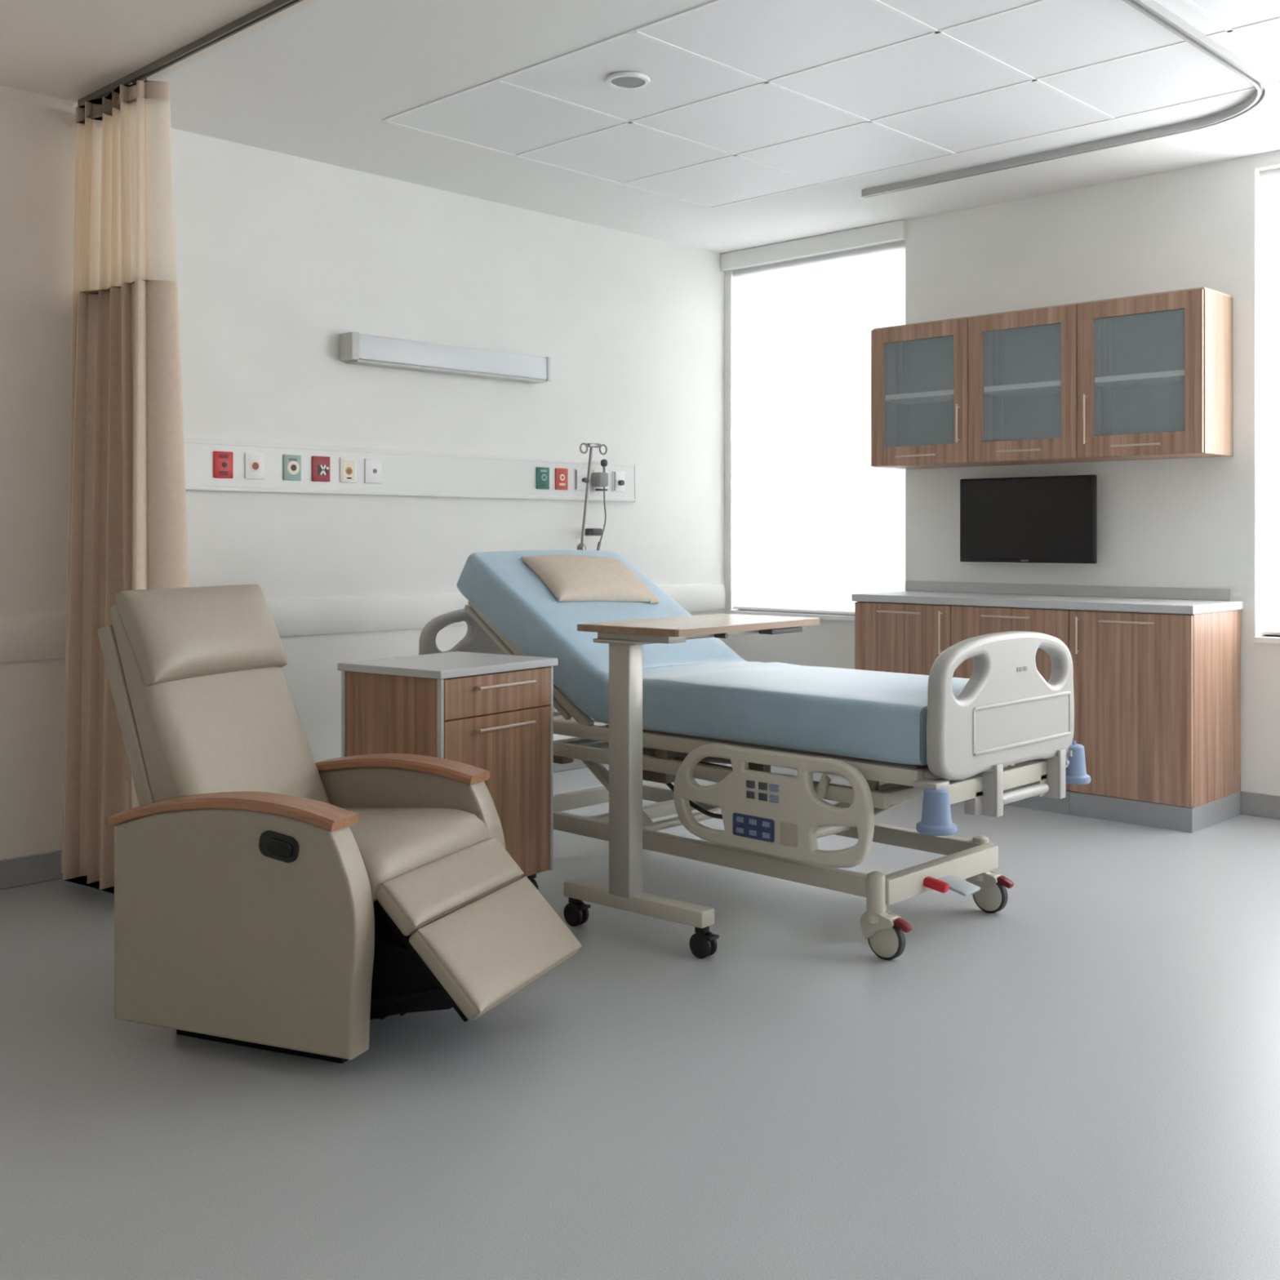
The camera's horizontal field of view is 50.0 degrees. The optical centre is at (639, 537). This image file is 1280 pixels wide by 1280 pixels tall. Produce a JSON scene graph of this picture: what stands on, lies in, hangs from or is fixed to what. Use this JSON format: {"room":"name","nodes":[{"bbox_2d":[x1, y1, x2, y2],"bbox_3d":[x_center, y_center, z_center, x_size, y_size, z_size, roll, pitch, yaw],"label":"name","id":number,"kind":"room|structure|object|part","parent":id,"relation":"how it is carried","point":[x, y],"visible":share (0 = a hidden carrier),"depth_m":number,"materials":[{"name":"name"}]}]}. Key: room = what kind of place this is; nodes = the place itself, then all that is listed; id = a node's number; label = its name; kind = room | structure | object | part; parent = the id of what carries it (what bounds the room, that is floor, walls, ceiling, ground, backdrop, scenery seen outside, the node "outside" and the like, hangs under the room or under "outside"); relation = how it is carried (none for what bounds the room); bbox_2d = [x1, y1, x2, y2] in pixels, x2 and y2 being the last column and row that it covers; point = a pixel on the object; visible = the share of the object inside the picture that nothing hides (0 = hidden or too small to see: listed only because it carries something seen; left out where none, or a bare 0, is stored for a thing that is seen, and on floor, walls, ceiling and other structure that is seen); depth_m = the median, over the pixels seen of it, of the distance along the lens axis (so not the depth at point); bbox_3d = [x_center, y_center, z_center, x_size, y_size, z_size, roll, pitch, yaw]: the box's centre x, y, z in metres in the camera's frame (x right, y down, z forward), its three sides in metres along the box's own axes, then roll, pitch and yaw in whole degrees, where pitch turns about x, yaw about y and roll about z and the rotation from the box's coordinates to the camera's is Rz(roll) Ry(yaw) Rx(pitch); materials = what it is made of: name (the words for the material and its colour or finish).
{"room":"hospital room","nodes":[
{"label":"hospital room","id":0,"kind":"room"},
{"bbox_2d":[0,84,77,859],"bbox_3d":[-3.363,-0.172,3.724,0.370,2.745,3.700,0,0,44],"label":"wall","id":1,"kind":"structure","parent":0,"point":[37,131],"depth_m":4.76,"materials":[{"name":"paint"}]},
{"bbox_2d":[0,849,62,889],"bbox_3d":[-3.225,1.150,3.591,0.012,0.100,3.700,0,0,44],"label":"baseboard","id":2,"kind":"structure","parent":1,"relation":"attached to","point":[15,872],"depth_m":4.74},
{"bbox_2d":[0,612,66,662],"bbox_3d":[-3.217,0.345,3.583,0.034,0.160,3.700,0,0,44],"label":"trim","id":3,"kind":"structure","parent":1,"relation":"attached to","point":[25,637],"depth_m":4.73,"materials":[{"name":"paint"}]},
{"bbox_2d":[171,128,724,762],"bbox_3d":[-2.216,-0.225,5.326,0.200,2.850,8.000,0,0,44],"label":"wall","id":4,"kind":"structure","parent":0,"point":[279,256],"depth_m":6.39,"materials":[{"name":"paint"}]},
{"bbox_2d":[0,0,318,102],"bbox_3d":[-0.903,-1.597,1.355,7.200,0.105,3.700,0,0,44],"label":"ceiling","id":5,"kind":"structure","parent":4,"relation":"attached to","point":[67,50],"depth_m":4.21,"materials":[{"name":"paint"}]},
{"bbox_2d":[183,438,635,502],"bbox_3d":[-1.047,-0.297,6.372,0.031,0.212,2.928,0,0,44],"label":"wall panel","id":6,"kind":"object","parent":4,"relation":"attached to","point":[403,473],"visible":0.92,"depth_m":6.33,"materials":[{"name":"white"}]},
{"bbox_2d":[213,451,233,478],"bbox_3d":[-1.716,-0.300,5.651,0.011,0.110,0.087,0,0,44],"label":"outlet plate","id":7,"kind":"object","parent":6,"relation":"attached to","point":[223,461],"visible":1,"depth_m":5.65,"materials":[{"name":"red plastic"}]},
{"bbox_2d":[244,452,264,479],"bbox_3d":[-1.616,-0.300,5.755,0.011,0.110,0.090,0,0,44],"label":"outlet plate","id":8,"kind":"object","parent":6,"relation":"attached to","point":[254,462],"visible":1,"depth_m":5.75,"materials":[{"name":"white plastic"}]},
{"bbox_2d":[283,454,301,480],"bbox_3d":[-1.492,-0.300,5.884,0.011,0.110,0.086,0,0,44],"label":"outlet plate","id":9,"kind":"object","parent":6,"relation":"attached to","point":[291,463],"visible":1,"depth_m":5.88,"materials":[{"name":"teal plastic"}]},
{"bbox_2d":[311,455,329,481],"bbox_3d":[-1.391,-0.300,5.987,0.013,0.110,0.090,0,0,44],"label":"outlet plate","id":10,"kind":"object","parent":6,"relation":"attached to","point":[320,464],"visible":1,"depth_m":5.98,"materials":[{"name":"red plastic"}]},
{"bbox_2d":[339,457,356,482],"bbox_3d":[-1.294,-0.300,6.089,0.012,0.110,0.086,0,0,44],"label":"outlet plate","id":11,"kind":"object","parent":6,"relation":"attached to","point":[348,466],"visible":1,"depth_m":6.08,"materials":[{"name":"white plastic"}]},
{"bbox_2d":[342,459,355,479],"bbox_3d":[-1.294,-0.300,6.089,0.005,0.090,0.064,0,0,44],"label":"print","id":12,"kind":"object","parent":11,"relation":"attached to","point":[348,465],"depth_m":6.09,"materials":[{"name":"beige plastic"}]},
{"bbox_2d":[364,458,381,483],"bbox_3d":[-1.203,-0.300,6.185,0.011,0.110,0.089,0,0,44],"label":"outlet plate","id":13,"kind":"object","parent":6,"relation":"attached to","point":[372,466],"visible":1,"depth_m":6.18,"materials":[{"name":"white plastic"}]},
{"bbox_2d":[536,466,549,488],"bbox_3d":[-0.490,-0.300,6.924,0.013,0.110,0.087,0,0,44],"label":"outlet plate","id":14,"kind":"object","parent":6,"relation":"attached to","point":[542,473],"visible":1,"depth_m":6.92,"materials":[{"name":"teal plastic"}]},
{"bbox_2d":[555,467,568,489],"bbox_3d":[-0.400,-0.300,7.017,0.013,0.110,0.084,0,0,44],"label":"outlet plate","id":15,"kind":"object","parent":6,"relation":"attached to","point":[561,474],"visible":1,"depth_m":7.01,"materials":[{"name":"red plastic"}]},
{"bbox_2d":[574,468,587,490],"bbox_3d":[-0.300,-0.300,7.122,0.011,0.110,0.095,0,0,44],"label":"outlet plate","id":16,"kind":"object","parent":6,"relation":"attached to","point":[580,474],"visible":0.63,"depth_m":7.11,"materials":[{"name":"white plastic"}]},
{"bbox_2d":[584,458,608,550],"bbox_3d":[-0.225,-0.045,7.117,0.085,0.730,0.170,0,0,25],"label":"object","id":17,"kind":"object","parent":6,"relation":"attached to","point":[599,479],"depth_m":7.13,"materials":[{"name":"grey"}]},
{"bbox_3d":[-0.188,-0.390,7.173,0.038,0.040,0.038,0,0,44],"label":"knob","id":18,"kind":"part","parent":17,"relation":"part of","materials":[{"name":"grey plastic"}]},
{"bbox_2d":[593,470,608,491],"bbox_3d":[-0.206,-0.300,7.219,0.012,0.110,0.105,0,0,44],"label":"outlet plate","id":19,"kind":"object","parent":6,"relation":"attached to","point":[594,471],"visible":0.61,"depth_m":7.21,"materials":[{"name":"white plastic"}]},
{"bbox_2d":[612,471,625,492],"bbox_3d":[-0.107,-0.300,7.309,0.030,0.110,0.093,0,0,44],"label":"outlet plate","id":20,"kind":"object","parent":6,"relation":"attached to","point":[618,477],"visible":1,"depth_m":7.31,"materials":[{"name":"white plastic"}]},
{"bbox_3d":[-0.101,-0.292,7.312,0.026,0.028,0.028,0,0,44],"label":"knob","id":21,"kind":"part","parent":20,"relation":"part of","materials":[{"name":"grey plastic"}]},
{"bbox_2d":[338,331,551,383],"bbox_3d":[-0.889,-0.841,6.484,0.103,0.129,1.188,0,0,44],"label":"wall light","id":22,"kind":"object","parent":4,"relation":"attached to","point":[354,348],"visible":1,"depth_m":6.39,"materials":[{"name":"white plastic"}]},
{"bbox_2d":[266,582,725,636],"bbox_3d":[-0.859,0.345,6.567,0.034,0.160,3.870,0,0,44],"label":"trim","id":23,"kind":"structure","parent":4,"relation":"attached to","point":[321,615],"depth_m":6.22,"materials":[{"name":"paint"}]},
{"bbox_2d":[553,758,604,772],"bbox_3d":[-0.856,1.150,6.585,0.012,0.100,3.900,0,0,44],"label":"baseboard","id":24,"kind":"structure","parent":4,"relation":"attached to","point":[577,763],"depth_m":7.09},
{"bbox_2d":[0,763,1279,1279],"bbox_3d":[0.450,1.250,2.760,7.600,0.100,8.000,0,0,44],"label":"floor","id":25,"kind":"structure","parent":0,"point":[1077,1078],"depth_m":2.89,"materials":[{"name":"grey plastic"}]},
{"bbox_2d":[97,584,582,1063],"bbox_3d":[-0.741,0.664,3.416,1.076,1.072,0.721,0,0,23],"label":"recliner","id":26,"kind":"object","parent":25,"relation":"on","point":[268,896],"visible":1,"depth_m":3.20,"materials":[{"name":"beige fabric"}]},
{"bbox_3d":[-1.062,0.460,3.555,0.302,0.600,0.528,0,0,23],"label":"backrest","id":27,"kind":"part","parent":26,"relation":"part of","materials":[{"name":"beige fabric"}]},
{"bbox_3d":[-0.921,0.880,3.160,0.683,0.528,0.080,0,0,23],"label":"panel","id":28,"kind":"part","parent":26,"relation":"part of","materials":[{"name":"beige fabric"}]},
{"bbox_3d":[-0.807,0.691,3.067,0.105,0.066,0.012,0,0,23],"label":"lever plate","id":29,"kind":"part","parent":26,"relation":"part of","materials":[{"name":"black plastic"}]},
{"bbox_3d":[-0.682,0.880,3.732,0.683,0.528,0.080,0,0,23],"label":"panel","id":30,"kind":"part","parent":26,"relation":"part of","materials":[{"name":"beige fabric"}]},
{"bbox_3d":[-0.770,0.762,3.433,0.630,0.136,0.532,0,0,23],"label":"seat","id":31,"kind":"part","parent":26,"relation":"part of","materials":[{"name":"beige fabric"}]},
{"bbox_2d":[374,835,524,935],"bbox_3d":[-0.448,0.829,3.298,0.115,0.116,0.526,0,0,23],"label":"cushion","id":32,"kind":"object","parent":26,"relation":"on","point":[412,897],"depth_m":3.21,"materials":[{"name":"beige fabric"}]},
{"bbox_2d":[408,875,582,1021],"bbox_3d":[-0.330,0.960,3.248,0.186,0.188,0.526,0,0,23],"label":"cushion","id":33,"kind":"object","parent":26,"relation":"on","point":[471,954],"depth_m":3.14,"materials":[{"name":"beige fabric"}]},
{"bbox_2d":[337,651,557,889],"bbox_3d":[-0.611,0.800,4.461,0.482,0.800,0.549,0,0,36],"label":"nightstand","id":34,"kind":"object","parent":25,"relation":"on","point":[492,713],"visible":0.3,"depth_m":4.34,"materials":[{"name":"brown wood"}]},
{"bbox_3d":[-0.450,0.491,4.342,0.020,0.124,0.495,0,0,36],"label":"drawer","id":35,"kind":"part","parent":34,"relation":"part of","materials":[{"name":"brown wood"}]},
{"bbox_3d":[-0.450,0.828,4.342,0.020,0.541,0.495,0,0,36],"label":"door","id":36,"kind":"part","parent":34,"relation":"part of","materials":[{"name":"brown wood"}]},
{"bbox_3d":[-0.425,0.465,4.333,0.031,0.011,0.260,0,0,36],"label":"handle","id":37,"kind":"part","parent":34,"relation":"part of","materials":[{"name":"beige metal"}]},
{"bbox_3d":[-0.425,0.596,4.333,0.031,0.011,0.260,0,0,36],"label":"handle","id":38,"kind":"part","parent":34,"relation":"part of","materials":[{"name":"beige metal"}]},
{"bbox_2d":[563,613,819,958],"bbox_3d":[0.182,0.730,4.304,0.575,0.940,0.740,0,0,40],"label":"table","id":39,"kind":"object","parent":25,"relation":"on","point":[625,639],"visible":1,"depth_m":4.08,"materials":[{"name":"metal"}]},
{"bbox_3d":[-0.039,0.309,4.112,0.170,0.012,0.120,0,0,40],"label":"column plate","id":40,"kind":"part","parent":39,"relation":"part of","materials":[{"name":"silver metal"}]},
{"bbox_3d":[0.446,0.294,4.347,0.053,0.016,0.170,0,0,40],"label":"release lever","id":41,"kind":"part","parent":39,"relation":"part of","materials":[{"name":"grey plastic"}]},
{"bbox_2d":[418,550,1090,959],"bbox_3d":[0.252,0.624,4.846,2.425,1.152,1.007,0,0,44],"label":"hospital bed","id":42,"kind":"object","parent":25,"relation":"on","point":[940,738],"visible":0.77,"depth_m":4.21,"materials":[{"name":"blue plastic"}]},
{"bbox_3d":[-0.588,0.480,5.661,0.050,0.401,0.796,0,0,44],"label":"headboard","id":43,"kind":"part","parent":42,"relation":"part of","materials":[{"name":"grey plastic"}]},
{"bbox_3d":[-0.158,0.445,5.253,0.685,0.447,0.774,0,0,44],"label":"backrest frame","id":44,"kind":"part","parent":42,"relation":"part of","materials":[{"name":"beige paint"}]},
{"bbox_2d":[520,555,659,603],"bbox_3d":[-0.188,0.161,5.248,0.505,0.191,0.241,0,0,-43],"label":"pillow","id":45,"kind":"object","parent":42,"relation":"on","point":[570,578],"visible":1,"depth_m":5.16,"materials":[{"name":"beige fabric"}]},
{"bbox_2d":[577,442,607,550],"bbox_3d":[-0.242,0.174,5.956,0.040,1.172,0.279,0,0,44],"label":"pole","id":46,"kind":"object","parent":42,"relation":"attached to","point":[581,546],"visible":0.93,"depth_m":5.96,"materials":[{"name":"silver metal"}]},
{"bbox_3d":[-0.236,-0.247,5.962,0.018,0.023,0.033,0,0,44],"label":"clamp knob","id":47,"kind":"part","parent":46,"relation":"part of","materials":[{"name":"grey plastic"}]},
{"bbox_3d":[0.095,0.876,5.010,0.364,0.269,0.690,0,0,44],"label":"lift arm","id":48,"kind":"part","parent":42,"relation":"part of","materials":[{"name":"beige paint"}]},
{"bbox_3d":[0.255,0.861,4.577,0.511,0.154,0.045,0,0,39],"label":"power cord","id":49,"kind":"part","parent":42,"relation":"part of","materials":[{"name":"grey rubber"}]},
{"bbox_3d":[0.312,0.344,4.759,1.981,0.592,0.850,0,0,44],"label":"mattress","id":50,"kind":"part","parent":42,"relation":"part of","materials":[{"name":"blue fabric"}]},
{"bbox_3d":[0.395,0.672,4.721,1.800,0.046,0.786,0,0,44],"label":"deck frame","id":51,"kind":"part","parent":42,"relation":"part of","materials":[{"name":"beige paint"}]},
{"bbox_3d":[0.383,0.792,4.108,0.748,0.311,0.034,0,0,44],"label":"rail","id":52,"kind":"part","parent":42,"relation":"part of","materials":[{"name":"beige plastic"}]},
{"bbox_3d":[0.328,1.014,4.710,1.659,0.072,0.664,0,0,44],"label":"frame","id":53,"kind":"part","parent":42,"relation":"part of","materials":[{"name":"beige paint"}]},
{"bbox_3d":[0.193,0.688,4.915,2.120,0.175,0.752,0,0,44],"label":"lift frame","id":54,"kind":"part","parent":42,"relation":"part of","materials":[{"name":"beige paint"}]},
{"bbox_3d":[0.531,0.748,4.026,0.012,0.104,0.090,0,0,44],"label":"rail arm","id":55,"kind":"part","parent":42,"relation":"part of","materials":[{"name":"beige paint"}]},
{"bbox_3d":[0.713,0.876,4.415,0.474,0.269,0.690,0,0,44],"label":"lift arm","id":56,"kind":"part","parent":42,"relation":"part of","materials":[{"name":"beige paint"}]},
{"bbox_3d":[0.871,1.021,4.034,0.073,0.038,0.034,0,0,36],"label":"brake lever","id":57,"kind":"part","parent":42,"relation":"part of","materials":[{"name":"red plastic"}]},
{"bbox_3d":[1.079,0.480,4.055,0.055,0.401,0.796,0,0,44],"label":"footboard","id":58,"kind":"part","parent":42,"relation":"part of","materials":[{"name":"grey plastic"}]},
{"bbox_3d":[1.145,0.548,4.082,0.008,0.139,0.592,0,0,44],"label":"raised frame","id":59,"kind":"part","parent":42,"relation":"part of","materials":[{"name":"grey plastic"}]},
{"bbox_2d":[854,601,952,785],"bbox_3d":[1.414,0.756,6.705,0.534,0.888,0.552,0,0,44],"label":"base cabinet","id":60,"kind":"object","parent":25,"relation":"on","point":[890,637],"visible":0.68,"depth_m":6.53,"materials":[{"name":"brown wood"}]},
{"bbox_3d":[1.232,0.355,6.517,0.240,0.010,0.029,0,0,44],"label":"handle","id":61,"kind":"part","parent":60,"relation":"part of","materials":[{"name":"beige metal"}]},
{"bbox_3d":[1.249,0.707,6.534,0.531,0.781,0.019,0,0,44],"label":"door","id":62,"kind":"part","parent":60,"relation":"part of","materials":[{"name":"brown wood"}]},
{"bbox_3d":[1.393,0.440,6.363,0.010,0.200,0.029,0,0,44],"label":"handle","id":63,"kind":"part","parent":60,"relation":"part of","materials":[{"name":"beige metal"}]},
{"bbox_2d":[951,604,1071,814],"bbox_3d":[1.817,0.756,6.317,0.582,0.888,0.552,0,0,44],"label":"base cabinet","id":64,"kind":"object","parent":25,"relation":"on","point":[966,621],"visible":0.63,"depth_m":6.09,"materials":[{"name":"brown wood"}]},
{"bbox_3d":[1.636,0.355,6.128,0.240,0.010,0.029,0,0,44],"label":"handle","id":65,"kind":"part","parent":64,"relation":"part of","materials":[{"name":"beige metal"}]},
{"bbox_2d":[1069,609,1240,832],"bbox_3d":[2.220,0.756,5.929,0.532,0.888,0.552,0,0,44],"label":"base cabinet","id":66,"kind":"object","parent":25,"relation":"on","point":[1157,696],"visible":0.99,"depth_m":5.74,"materials":[{"name":"brown wood"}]},
{"bbox_2d":[851,581,1243,614],"bbox_3d":[1.815,0.268,6.342,1.707,0.086,0.543,0,0,44],"label":"countertop","id":67,"kind":"structure","parent":66,"relation":"on","point":[1088,597],"depth_m":6.27,"materials":[{"name":"grey"}]},
{"bbox_3d":[1.879,0.420,5.894,0.010,0.160,0.029,0,0,44],"label":"handle","id":68,"kind":"part","parent":66,"relation":"part of","materials":[{"name":"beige metal"}]},
{"bbox_3d":[2.039,0.355,5.741,0.240,0.010,0.029,0,0,44],"label":"handle","id":69,"kind":"part","parent":66,"relation":"part of","materials":[{"name":"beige metal"}]},
{"bbox_3d":[2.055,0.707,5.758,0.529,0.781,0.019,0,0,44],"label":"door","id":70,"kind":"part","parent":66,"relation":"part of","materials":[{"name":"brown wood"}]},
{"bbox_2d":[154,0,1279,253],"bbox_3d":[0.450,-1.698,2.760,7.600,0.104,8.000,0,0,44],"label":"ceiling","id":71,"kind":"structure","parent":0,"point":[756,123],"depth_m":5.12,"materials":[{"name":"white paint"}]},
{"bbox_2d":[77,0,302,106],"bbox_3d":[-0.248,-1.534,3.188,4.800,0.022,0.026,0,0,44],"label":"track","id":72,"kind":"object","parent":71,"relation":"attached to","point":[275,6],"visible":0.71,"depth_m":4.26,"materials":[{"name":"grey metal"}]},
{"bbox_2d":[61,75,189,893],"bbox_3d":[-1.753,-0.185,4.600,0.652,2.680,0.201,0,0,38],"label":"privacy curtain","id":73,"kind":"object","parent":72,"relation":"hanging from","point":[127,515],"visible":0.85,"depth_m":4.58,"materials":[{"name":"beige fabric"}]},
{"bbox_3d":[-1.774,-1.143,4.649,0.557,0.605,0.127,0,0,41],"label":"net panel","id":74,"kind":"part","parent":73,"relation":"part of","materials":[{"name":"beige fabric"}]},
{"bbox_2d":[605,71,650,88],"bbox_3d":[-0.043,-1.639,4.918,0.160,0.013,0.160,0,0,44],"label":"ceiling speaker","id":75,"kind":"object","parent":71,"relation":"attached to","point":[621,80],"visible":1,"depth_m":4.90,"materials":[{"name":"white plastic"}]},
{"bbox_2d":[611,76,644,87],"bbox_3d":[-0.043,-1.639,4.918,0.122,0.011,0.122,0,0,44],"label":"grille","id":76,"kind":"object","parent":75,"relation":"attached to","point":[616,82],"depth_m":4.92,"materials":[{"name":"grey"}]},
{"bbox_2d":[861,0,1268,198],"bbox_3d":[1.448,-1.634,4.610,1.516,0.032,3.642,0,0,11],"label":"track","id":77,"kind":"object","parent":71,"relation":"attached to","point":[1151,9],"visible":1,"depth_m":5.40,"materials":[{"name":"silver metal"}]},
{"bbox_2d":[724,150,1279,795],"bbox_3d":[3.162,-0.225,5.576,7.200,2.850,0.220,0,0,44],"label":"wall","id":78,"kind":"structure","parent":0,"point":[1198,522],"depth_m":6.30,"materials":[{"name":"paint"}]},
{"bbox_2d":[728,609,854,621],"bbox_3d":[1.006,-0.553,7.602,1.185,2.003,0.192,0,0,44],"label":"window sill","id":79,"kind":"structure","parent":78,"relation":"in","point":[821,616],"depth_m":7.60,"materials":[{"name":"white"}]},
{"bbox_2d":[720,219,906,271],"bbox_3d":[0.927,-1.600,7.550,1.238,0.096,0.034,0,0,44],"label":"roller blind","id":80,"kind":"object","parent":78,"relation":"in","point":[893,231],"depth_m":7.49,"materials":[{"name":"fabric"}]},
{"bbox_2d":[732,240,905,614],"bbox_3d":[0.981,-0.568,7.575,1.181,1.967,0.062,0,0,44],"label":"window","id":81,"kind":"structure","parent":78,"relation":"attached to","point":[816,526],"depth_m":7.56,"materials":[{"name":"white glass"}]},
{"bbox_2d":[871,316,996,469],"bbox_3d":[1.462,-0.704,6.810,0.548,0.698,0.358,0,0,44],"label":"upper cabinet","id":82,"kind":"object","parent":78,"relation":"attached to","point":[919,371],"visible":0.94,"depth_m":6.88,"materials":[{"name":"brown wood"}]},
{"bbox_3d":[1.348,-0.400,6.692,0.220,0.010,0.029,0,0,44],"label":"handle","id":83,"kind":"part","parent":82,"relation":"part of","materials":[{"name":"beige metal"}]},
{"bbox_2d":[885,389,953,404],"bbox_3d":[1.476,-0.700,6.824,0.508,0.024,0.295,0,0,44],"label":"shelf","id":84,"kind":"object","parent":82,"relation":"attached to","point":[941,397],"depth_m":6.83,"materials":[{"name":"white"}]},
{"bbox_3d":[1.575,-0.700,6.927,0.510,0.652,0.010,0,0,44],"label":"panel","id":85,"kind":"part","parent":82,"relation":"part of","materials":[{"name":"grey glass"}]},
{"bbox_3d":[1.513,-0.545,6.533,0.010,0.180,0.029,0,0,44],"label":"handle","id":86,"kind":"part","parent":82,"relation":"part of","materials":[{"name":"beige metal"}]},
{"bbox_2d":[960,474,1097,563],"bbox_3d":[1.873,-0.085,6.588,0.704,0.410,0.110,0,0,44],"label":"television","id":87,"kind":"object","parent":78,"relation":"attached to","point":[1045,519],"visible":1,"depth_m":6.53,"materials":[{"name":"black plastic"}]},
{"bbox_2d":[968,302,1106,465],"bbox_3d":[1.858,-0.704,6.429,0.548,0.698,0.358,0,0,44],"label":"upper cabinet","id":88,"kind":"object","parent":78,"relation":"attached to","point":[1023,364],"visible":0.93,"depth_m":6.50,"materials":[{"name":"brown wood"}]},
{"bbox_3d":[1.744,-0.400,6.310,0.220,0.010,0.029,0,0,44],"label":"handle","id":89,"kind":"part","parent":88,"relation":"part of","materials":[{"name":"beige metal"}]},
{"bbox_2d":[983,380,1061,397],"bbox_3d":[1.872,-0.700,6.443,0.508,0.024,0.295,0,0,44],"label":"shelf","id":90,"kind":"object","parent":88,"relation":"attached to","point":[1046,388],"depth_m":6.45,"materials":[{"name":"white"}]},
{"bbox_3d":[1.971,-0.700,6.546,0.510,0.652,0.010,0,0,44],"label":"panel","id":91,"kind":"part","parent":88,"relation":"part of","materials":[{"name":"grey glass"}]},
{"bbox_2d":[905,581,1232,600],"bbox_3d":[1.979,0.250,6.547,1.660,0.051,0.018,0,0,44],"label":"backsplash","id":92,"kind":"structure","parent":78,"relation":"attached to","point":[1188,593],"depth_m":6.46,"materials":[{"name":"grey"}]},
{"bbox_2d":[1077,286,1233,461],"bbox_3d":[2.259,-0.704,6.043,0.561,0.698,0.358,0,0,44],"label":"upper cabinet","id":93,"kind":"object","parent":78,"relation":"attached to","point":[1155,371],"visible":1,"depth_m":6.07,"materials":[{"name":"brown wood"}]},
{"bbox_3d":[1.975,-0.525,6.088,0.010,0.220,0.029,0,0,44],"label":"handle","id":94,"kind":"part","parent":93,"relation":"part of","materials":[{"name":"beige metal"}]},
{"bbox_3d":[2.144,-0.400,5.925,0.220,0.010,0.029,0,0,44],"label":"handle","id":95,"kind":"part","parent":93,"relation":"part of","materials":[{"name":"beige metal"}]},
{"bbox_2d":[1094,369,1184,388],"bbox_3d":[2.272,-0.700,6.058,0.518,0.024,0.295,0,0,44],"label":"shelf","id":96,"kind":"object","parent":93,"relation":"attached to","point":[1171,379],"depth_m":6.05,"materials":[{"name":"white"}]},
{"bbox_3d":[2.371,-0.700,6.161,0.520,0.652,0.010,0,0,44],"label":"panel","id":97,"kind":"part","parent":93,"relation":"part of","materials":[{"name":"grey"}]},
{"bbox_3d":[2.477,-0.700,5.867,0.003,0.690,0.309,0,0,44],"label":"panel","id":98,"kind":"part","parent":93,"relation":"part of","materials":[{"name":"brown wood"}]},
{"bbox_2d":[1240,791,1279,819],"bbox_3d":[3.086,1.150,5.489,7.188,0.100,0.012,0,0,44],"label":"baseboard","id":99,"kind":"structure","parent":78,"relation":"attached to","point":[1254,804],"depth_m":5.89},
{"bbox_2d":[1253,182,1279,644],"bbox_3d":[3.335,-0.569,5.360,1.750,2.043,0.192,0,0,44],"label":"window","id":100,"kind":"structure","parent":78,"relation":"in","point":[1270,190],"depth_m":5.99,"materials":[{"name":"white"}]},
{"bbox_3d":[3.314,0.439,5.338,1.750,0.028,0.132,0,0,44],"label":"sill","id":101,"kind":"part","parent":100,"relation":"part of","materials":[{"name":"white"}]},
{"bbox_2d":[1260,169,1279,635],"bbox_3d":[3.336,-0.583,5.361,1.746,2.007,0.062,0,0,44],"label":"window frame","id":102,"kind":"structure","parent":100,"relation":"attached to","point":[1271,177],"depth_m":5.92,"materials":[{"name":"white"}]}
]}

